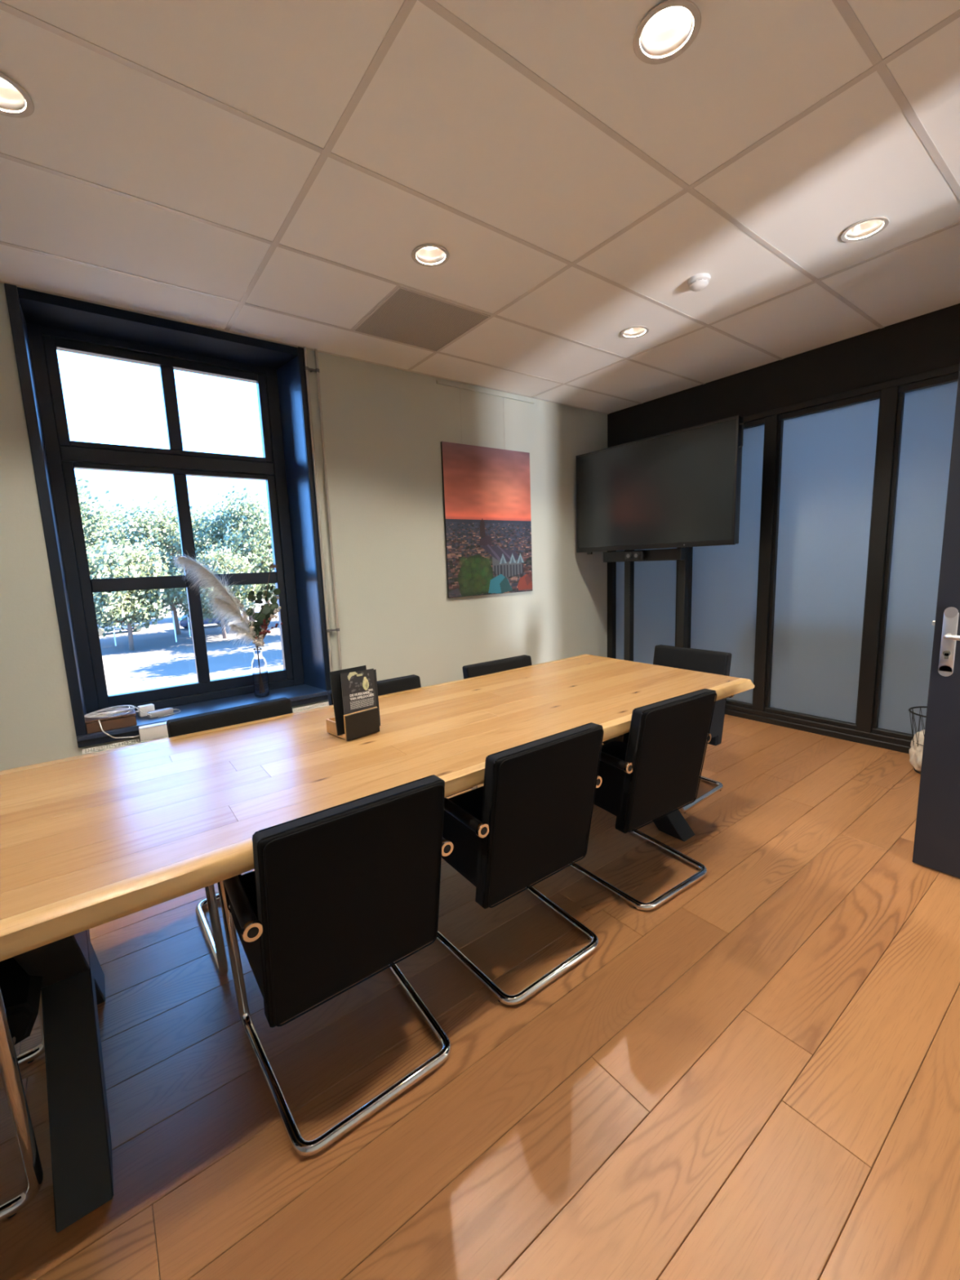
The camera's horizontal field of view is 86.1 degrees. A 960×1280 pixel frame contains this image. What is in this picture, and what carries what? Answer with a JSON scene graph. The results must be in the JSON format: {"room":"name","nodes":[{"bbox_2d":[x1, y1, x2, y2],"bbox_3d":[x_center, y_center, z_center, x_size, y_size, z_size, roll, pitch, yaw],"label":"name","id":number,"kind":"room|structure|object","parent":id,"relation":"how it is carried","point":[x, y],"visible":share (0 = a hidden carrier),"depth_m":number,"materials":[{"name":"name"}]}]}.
{"room":"office","nodes":[
{"label":"office","id":0,"kind":"room"},
{"bbox_2d":[0,283,607,770],"bbox_3d":[-1.093,-0.637,3.688,6.474,3.124,0.434,-8,11,-36],"label":"wall","id":1,"kind":"structure","parent":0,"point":[384,428],"depth_m":3.76,"materials":[{"name":"paint"}]},
{"bbox_2d":[4,283,331,747],"bbox_3d":[-1.746,-0.653,3.158,1.417,2.282,0.426,-8,11,-36],"label":"window","id":2,"kind":"structure","parent":1,"relation":"attached to","point":[42,324],"depth_m":3.13,"materials":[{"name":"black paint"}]},
{"bbox_2d":[84,708,137,733],"bbox_3d":[-2.072,0.453,2.891,0.228,0.070,0.154,-8,11,-36],"label":"wooden box","id":3,"kind":"object","parent":2,"relation":"on","point":[129,719],"visible":0.78,"depth_m":2.83,"materials":[{"name":"brown wood"}]},
{"bbox_2d":[84,705,151,717],"bbox_3d":[-2.044,0.421,2.908,0.311,0.080,0.144,-8,11,-36],"label":"coiled cable","id":4,"kind":"object","parent":3,"relation":"on","point":[122,709],"visible":1,"depth_m":2.88,"materials":[{"name":"white plastic"}]},
{"bbox_2d":[135,703,155,716],"bbox_3d":[-2.015,0.424,3.091,0.044,0.062,0.097,5,11,41],"label":"block","id":5,"kind":"object","parent":2,"relation":"on","point":[145,708],"visible":0.79,"depth_m":3.08,"materials":[{"name":"white plastic"}]},
{"bbox_2d":[146,706,180,718],"bbox_3d":[-1.895,0.434,3.091,0.079,0.032,0.165,4,11,37],"label":"power adapter","id":6,"kind":"object","parent":2,"relation":"on","point":[165,711],"visible":1,"depth_m":3.07,"materials":[{"name":"grey plastic"}]},
{"bbox_2d":[251,648,269,697],"bbox_3d":[-1.476,0.217,3.448,0.096,0.325,0.096,-4,9,-12],"label":"glass vase","id":7,"kind":"object","parent":2,"relation":"on","point":[259,664],"visible":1,"depth_m":3.42,"materials":[{"name":"clear glass"}]},
{"bbox_2d":[170,549,257,648],"bbox_3d":[-1.672,-0.093,3.276,0.347,0.966,0.367,-1,9,6],"label":"pampas grass","id":8,"kind":"object","parent":7,"relation":"in","point":[199,568],"depth_m":3.19,"materials":[{"name":"brown plant"}]},
{"bbox_2d":[206,591,257,648],"bbox_3d":[-1.570,0.015,3.322,0.308,0.731,0.286,-4,9,-10],"label":"pampas grass","id":9,"kind":"object","parent":7,"relation":"in","point":[218,600],"depth_m":3.27,"materials":[{"name":"brown plant"}]},
{"bbox_2d":[224,621,257,648],"bbox_3d":[-1.531,0.108,3.357,0.222,0.533,0.211,-7,10,-31],"label":"pampas grass","id":10,"kind":"object","parent":7,"relation":"in","point":[239,630],"depth_m":3.31,"materials":[{"name":"brown plant"}]},
{"bbox_2d":[231,595,260,647],"bbox_3d":[-1.522,0.037,3.391,0.148,0.663,0.082,-8,11,-36],"label":"branch","id":11,"kind":"object","parent":7,"relation":"in","point":[234,597],"visible":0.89,"depth_m":3.36,"materials":[{"name":"brown plant"}]},
{"bbox_2d":[245,584,280,639],"bbox_3d":[-1.437,-0.007,3.458,0.229,0.724,0.086,-8,11,-36],"label":"branch","id":12,"kind":"object","parent":7,"relation":"in","point":[265,612],"visible":0.87,"depth_m":3.41,"materials":[{"name":"green plant"}]},
{"bbox_2d":[257,561,279,648],"bbox_3d":[-1.396,-0.086,3.435,0.188,0.884,0.080,-8,11,-36],"label":"grass","id":13,"kind":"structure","parent":7,"relation":"in","point":[272,566],"depth_m":3.40,"materials":[{"name":"brown"}]},
{"bbox_2d":[254,617,282,639],"bbox_3d":[-1.409,0.096,3.463,0.184,0.517,0.069,-8,11,-36],"label":"branch","id":14,"kind":"object","parent":7,"relation":"in","point":[266,631],"visible":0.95,"depth_m":3.42,"materials":[{"name":"brown plant"}]},
{"bbox_2d":[257,595,280,647],"bbox_3d":[-1.418,0.029,3.470,0.185,0.648,0.106,-8,11,-36],"label":"branch","id":15,"kind":"object","parent":7,"relation":"in","point":[260,642],"visible":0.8,"depth_m":3.43,"materials":[{"name":"brown plant"}]},
{"bbox_2d":[81,701,328,755],"bbox_3d":[-1.534,0.726,3.193,1.440,0.445,0.107,-8,11,-36],"label":"radiator","id":16,"kind":"object","parent":1,"relation":"attached to","point":[111,746],"visible":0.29,"depth_m":2.85,"materials":[{"name":"white metal"}]},
{"bbox_2d":[97,720,168,741],"bbox_3d":[-1.907,0.488,2.868,0.343,0.150,0.061,-8,11,-36],"label":"power adapter","id":17,"kind":"object","parent":16,"relation":"on","point":[155,731],"visible":0.86,"depth_m":2.89,"materials":[{"name":"white plastic"}]},
{"bbox_2d":[138,721,168,741],"bbox_3d":[-1.835,0.515,2.923,0.170,0.074,0.056,-8,11,-36],"label":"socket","id":18,"kind":"object","parent":17,"relation":"attached to","point":[155,731],"depth_m":2.89,"materials":[{"name":"white plastic"}]},
{"bbox_2d":[303,346,342,671],"bbox_3d":[-1.030,-0.495,3.470,0.095,2.740,0.042,-8,11,-36],"label":"pipes","id":19,"kind":"object","parent":1,"relation":"attached to","point":[307,369],"visible":0.94,"depth_m":3.40,"materials":[{"name":"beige metal"}]},
{"bbox_2d":[440,389,532,598],"bbox_3d":[0.078,-1.184,4.239,0.900,1.612,0.019,-8,11,-36],"label":"wall picture","id":20,"kind":"object","parent":1,"relation":"hanging from","point":[486,491],"visible":1,"depth_m":4.23,"materials":[{"name":"multicoloured paper"}]},
{"bbox_2d":[0,714,959,1279],"bbox_3d":[0.514,1.153,1.629,6.174,0.080,5.739,-8,11,-36],"label":"floor","id":21,"kind":"structure","parent":0,"point":[753,1073],"depth_m":1.36,"materials":[{"name":"brown wood"}]},
{"bbox_2d":[0,956,44,1221],"bbox_3d":[-1.307,0.846,1.129,0.545,0.807,0.548,-8,11,-36],"label":"chair","id":22,"kind":"object","parent":21,"relation":"on","point":[20,993],"visible":0.65,"depth_m":1.11,"materials":[{"name":"black leather"}]},
{"bbox_2d":[166,697,293,977],"bbox_3d":[-0.845,0.700,1.983,0.548,0.807,0.545,-9,11,-40],"label":"chair","id":23,"kind":"object","parent":21,"relation":"on","point":[280,706],"visible":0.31,"depth_m":2.00,"materials":[{"name":"black leather"}]},
{"bbox_2d":[217,774,453,1156],"bbox_3d":[-0.415,0.762,1.462,0.548,0.807,0.545,-8,11,-36],"label":"chair","id":24,"kind":"object","parent":21,"relation":"on","point":[334,896],"visible":0.98,"depth_m":1.25,"materials":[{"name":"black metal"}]},
{"bbox_2d":[0,653,755,1232],"bbox_3d":[-0.181,0.690,2.068,3.035,0.755,1.071,-8,11,-36],"label":"meeting table","id":25,"kind":"object","parent":21,"relation":"on","point":[88,841],"visible":0.77,"depth_m":1.41,"materials":[{"name":"brown wood"}]},
{"bbox_2d":[325,706,379,741],"bbox_3d":[-0.471,0.296,1.898,0.144,0.094,0.138,6,12,44],"label":"holder","id":26,"kind":"object","parent":25,"relation":"on","point":[361,723],"visible":0.94,"depth_m":1.85,"materials":[{"name":"brown wood"}]},
{"bbox_2d":[328,665,366,735],"bbox_3d":[-0.469,0.218,1.881,0.149,0.230,0.028,-10,12,-44],"label":"leaflet","id":27,"kind":"object","parent":26,"relation":"in","point":[335,676],"visible":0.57,"depth_m":1.84,"materials":[{"name":"black paper"}]},
{"bbox_2d":[340,668,377,715],"bbox_3d":[-0.436,0.223,1.869,0.025,0.228,0.150,6,12,43],"label":"leaflet","id":28,"kind":"object","parent":26,"relation":"in","point":[358,687],"visible":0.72,"depth_m":1.86,"materials":[{"name":"grey paper"}]},
{"bbox_2d":[373,669,380,725],"bbox_3d":[-0.434,0.223,1.893,0.025,0.220,0.149,6,12,44],"label":"leaflet","id":29,"kind":"object","parent":26,"relation":"in","point":[375,670],"visible":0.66,"depth_m":1.94,"materials":[{"name":"black paper"}]},
{"bbox_2d":[327,674,477,797],"bbox_3d":[-0.348,0.626,2.352,0.548,0.807,0.545,-8,11,-36],"label":"chair","id":30,"kind":"object","parent":21,"relation":"on","point":[394,685],"visible":0.05,"depth_m":2.51,"materials":[{"name":"black leather"}]},
{"bbox_2d":[462,654,532,679],"bbox_3d":[0.256,0.538,2.788,0.548,0.807,0.545,-8,11,-36],"label":"chair","id":31,"kind":"object","parent":21,"relation":"on","point":[515,662],"visible":0.11,"depth_m":2.87,"materials":[{"name":"black leather"}]},
{"bbox_2d":[435,722,603,1005],"bbox_3d":[0.089,0.685,1.848,0.548,0.807,0.545,-8,11,-36],"label":"chair","id":32,"kind":"object","parent":21,"relation":"on","point":[530,818],"visible":0.87,"depth_m":1.63,"materials":[{"name":"black leather"}]},
{"bbox_2d":[567,688,716,911],"bbox_3d":[0.649,0.604,2.251,0.548,0.807,0.545,-8,10,-34],"label":"chair","id":33,"kind":"object","parent":21,"relation":"on","point":[654,771],"visible":0.78,"depth_m":2.03,"materials":[{"name":"black leather"}]},
{"bbox_2d":[603,546,689,661],"bbox_3d":[1.425,-0.387,4.475,0.660,2.050,0.780,-8,11,-36],"label":"tv stand","id":34,"kind":"object","parent":21,"relation":"on","point":[682,554],"visible":0.21,"depth_m":4.26,"materials":[{"name":"black metal"}]},
{"bbox_2d":[624,550,644,560],"bbox_3d":[1.313,-0.720,4.388,0.060,0.086,0.184,-8,11,-36],"label":"camera","id":35,"kind":"object","parent":34,"relation":"attached to","point":[635,555],"visible":1,"depth_m":4.36,"materials":[{"name":"black plastic"}]},
{"bbox_2d":[575,415,743,554],"bbox_3d":[1.389,-1.181,4.221,0.080,0.902,1.526,-8,11,-36],"label":"television","id":36,"kind":"object","parent":34,"relation":"attached to","point":[681,488],"visible":1,"depth_m":4.07,"materials":[{"name":"black plastic"}]},
{"bbox_2d":[653,644,733,813],"bbox_3d":[1.081,0.480,2.969,0.545,0.807,0.548,-8,11,-36],"label":"chair","id":37,"kind":"object","parent":21,"relation":"on","point":[714,662],"visible":0.37,"depth_m":2.94,"materials":[{"name":"black leather"}]},
{"bbox_2d":[908,706,927,773],"bbox_3d":[2.734,0.618,3.081,0.280,0.378,0.280,-8,11,-36],"label":"basket","id":38,"kind":"object","parent":21,"relation":"on","point":[920,707],"visible":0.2,"depth_m":3.12,"materials":[{"name":"black metal"}]},
{"bbox_2d":[909,729,924,771],"bbox_3d":[2.737,0.673,3.091,0.244,0.254,0.243,-8,11,-36],"label":"bag","id":39,"kind":"object","parent":38,"relation":"in","point":[915,752],"visible":0.18,"depth_m":3.10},
{"bbox_2d":[0,0,959,414],"bbox_3d":[1.703,-1.910,2.096,9.550,0.261,5.839,-8,11,-36],"label":"ceiling","id":40,"kind":"structure","parent":0,"point":[272,171],"depth_m":1.85,"materials":[{"name":"white paint"}]},
{"bbox_2d":[0,72,34,118],"bbox_3d":[-1.387,-1.600,1.464,0.172,0.074,0.172,-8,11,-36],"label":"ceiling light","id":41,"kind":"object","parent":40,"relation":"attached to","point":[15,102],"visible":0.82,"depth_m":1.52,"materials":[{"name":"grey plastic"}]},
{"bbox_2d":[352,286,490,351],"bbox_3d":[-0.347,-1.834,2.977,0.582,0.009,0.578,-8,11,-36],"label":"ceiling vent","id":42,"kind":"object","parent":40,"relation":"in","point":[407,317],"visible":1,"depth_m":2.95,"materials":[{"name":"grey metal"}]},
{"bbox_2d":[411,244,449,266],"bbox_3d":[-0.225,-1.772,2.322,0.172,0.074,0.172,-8,11,-36],"label":"ceiling light","id":43,"kind":"object","parent":40,"relation":"attached to","point":[426,255],"visible":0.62,"depth_m":2.37,"materials":[{"name":"grey"}]},
{"bbox_2d":[620,325,648,338],"bbox_3d":[0.961,-1.948,3.194,0.172,0.074,0.172,-8,11,-36],"label":"ceiling light","id":44,"kind":"object","parent":40,"relation":"attached to","point":[637,331],"visible":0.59,"depth_m":3.24,"materials":[{"name":"grey"}]},
{"bbox_2d":[632,0,701,64],"bbox_3d":[0.497,-1.656,1.370,0.172,0.074,0.172,-8,11,-36],"label":"ceiling light","id":45,"kind":"object","parent":40,"relation":"attached to","point":[671,27],"visible":0.95,"depth_m":1.40,"materials":[{"name":"grey plastic"}]},
{"bbox_2d":[687,273,711,291],"bbox_3d":[1.115,-1.813,2.619,0.108,0.050,0.108,-8,11,-36],"label":"smoke detector","id":46,"kind":"object","parent":40,"relation":"attached to","point":[697,282],"visible":1,"depth_m":2.59,"materials":[{"name":"white plastic"}]},
{"bbox_2d":[840,216,888,242],"bbox_3d":[1.685,-1.833,2.251,0.172,0.074,0.172,-8,11,-36],"label":"ceiling light","id":47,"kind":"object","parent":40,"relation":"attached to","point":[866,228],"visible":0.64,"depth_m":2.29,"materials":[{"name":"grey"}]},
{"bbox_2d":[607,303,959,753],"bbox_3d":[2.519,-0.735,3.680,0.142,2.894,3.939,-8,11,-36],"label":"wall partition","id":48,"kind":"structure","parent":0,"point":[825,600],"depth_m":3.70,"materials":[{"name":"black paint"}]},
{"bbox_3d":[1.259,-0.223,0.349,6.174,3.124,0.120,-8,11,-36],"label":"wall","id":49,"kind":"structure","parent":0,"visible":0},
{"bbox_2d":[912,364,959,878],"bbox_3d":[2.095,-0.124,1.692,0.112,2.292,0.932,-8,11,-36],"label":"door","id":50,"kind":"structure","parent":49,"relation":"in","point":[936,846],"depth_m":2.08,"materials":[{"name":"paint"}]},
{"label":"outside","id":51,"kind":"structure","parent":0,"visible":0},
{"bbox_2d":[98,584,283,695],"bbox_3d":[-30.445,-8.682,98.431,250.000,0.500,185.661,-8,11,-36],"label":"ground","id":52,"kind":"structure","parent":51,"point":[156,660],"depth_m":29.61,"materials":[{"name":"white snow"}]},
{"bbox_2d":[75,477,133,605],"bbox_3d":[-28.016,-5.124,33.402,9.665,11.624,9.842,4,10,34],"label":"tree","id":53,"kind":"object","parent":52,"relation":"on","point":[86,519],"visible":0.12,"depth_m":34.40,"materials":[{"name":"broad green leaves"},{"name":"bark"}]},
{"bbox_2d":[112,626,116,645],"bbox_3d":[-24.750,-0.621,34.746,0.110,2.060,0.110,-8,11,-36],"label":"marker post","id":54,"kind":"object","parent":52,"relation":"on","point":[113,626],"visible":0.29,"depth_m":34.77,"materials":[{"name":"white plastic"}]},
{"bbox_2d":[97,620,145,635],"bbox_3d":[-30.221,-1.272,42.497,1.800,1.449,4.281,4,11,36],"label":"parked car","id":55,"kind":"object","parent":52,"relation":"on","point":[100,628],"visible":0.2,"depth_m":42.13,"materials":[{"name":"white paint"}]},
{"bbox_2d":[83,496,176,621],"bbox_3d":[-35.231,-7.197,48.433,12.354,12.424,11.001,-8,10,-32],"label":"tree","id":56,"kind":"object","parent":52,"relation":"on","point":[104,507],"visible":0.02,"depth_m":47.21,"materials":[{"name":"green plant"}]},
{"bbox_2d":[86,537,187,650],"bbox_3d":[-22.346,-2.855,31.986,6.162,7.129,7.148,1,9,19],"label":"tree","id":57,"kind":"object","parent":52,"relation":"on","point":[140,606],"visible":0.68,"depth_m":31.34,"materials":[{"name":"green plant"}]},
{"bbox_2d":[88,488,235,635],"bbox_3d":[-23.884,-5.832,39.298,10.999,10.963,9.615,-8,11,-36],"label":"tree","id":58,"kind":"object","parent":52,"relation":"on","point":[162,522],"visible":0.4,"depth_m":37.45,"materials":[{"name":"green plant"}]},
{"bbox_2d":[171,610,177,642],"bbox_3d":[-21.137,-0.930,35.562,0.110,2.160,0.110,-8,11,-36],"label":"marker post","id":59,"kind":"object","parent":52,"relation":"on","point":[171,611],"visible":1,"depth_m":35.53,"materials":[{"name":"white plastic"}]},
{"bbox_2d":[145,505,222,614],"bbox_3d":[-30.200,-7.991,53.152,12.230,11.566,10.742,-8,11,-36],"label":"tree","id":60,"kind":"object","parent":52,"relation":"on","point":[198,505],"visible":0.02,"depth_m":52.57,"materials":[{"name":"green plant"}]},
{"bbox_2d":[186,603,191,636],"bbox_3d":[-21.699,-1.659,38.201,0.110,2.860,0.110,-8,11,-36],"label":"marker post","id":61,"kind":"object","parent":52,"relation":"on","point":[186,603],"visible":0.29,"depth_m":38.27,"materials":[{"name":"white plastic"}]},
{"bbox_2d":[177,614,233,629],"bbox_3d":[-23.914,-1.839,44.699,4.281,1.449,1.800,-10,12,-42],"label":"parked car","id":62,"kind":"object","parent":52,"relation":"on","point":[184,624],"visible":0.42,"depth_m":43.92,"materials":[{"name":"blue paint"}]},
{"bbox_2d":[173,540,260,638],"bbox_3d":[-18.311,-3.497,36.213,5.519,6.839,6.404,-8,11,-36],"label":"tree","id":63,"kind":"object","parent":52,"relation":"on","point":[225,557],"visible":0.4,"depth_m":35.15,"materials":[{"name":"green plant"}]},
{"bbox_2d":[191,484,276,622],"bbox_3d":[-18.784,-6.302,40.696,8.578,11.106,8.939,-8,11,-36],"label":"tree","id":64,"kind":"object","parent":52,"relation":"on","point":[243,513],"visible":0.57,"depth_m":38.81,"materials":[{"name":"leaves"},{"name":"bark"}]},
{"bbox_2d":[221,506,276,606],"bbox_3d":[-23.797,-8.955,56.726,11.477,12.156,10.852,-7,10,-32],"label":"tree","id":65,"kind":"object","parent":52,"relation":"on","point":[268,599],"visible":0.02,"depth_m":55.74,"materials":[{"name":"green plant"}]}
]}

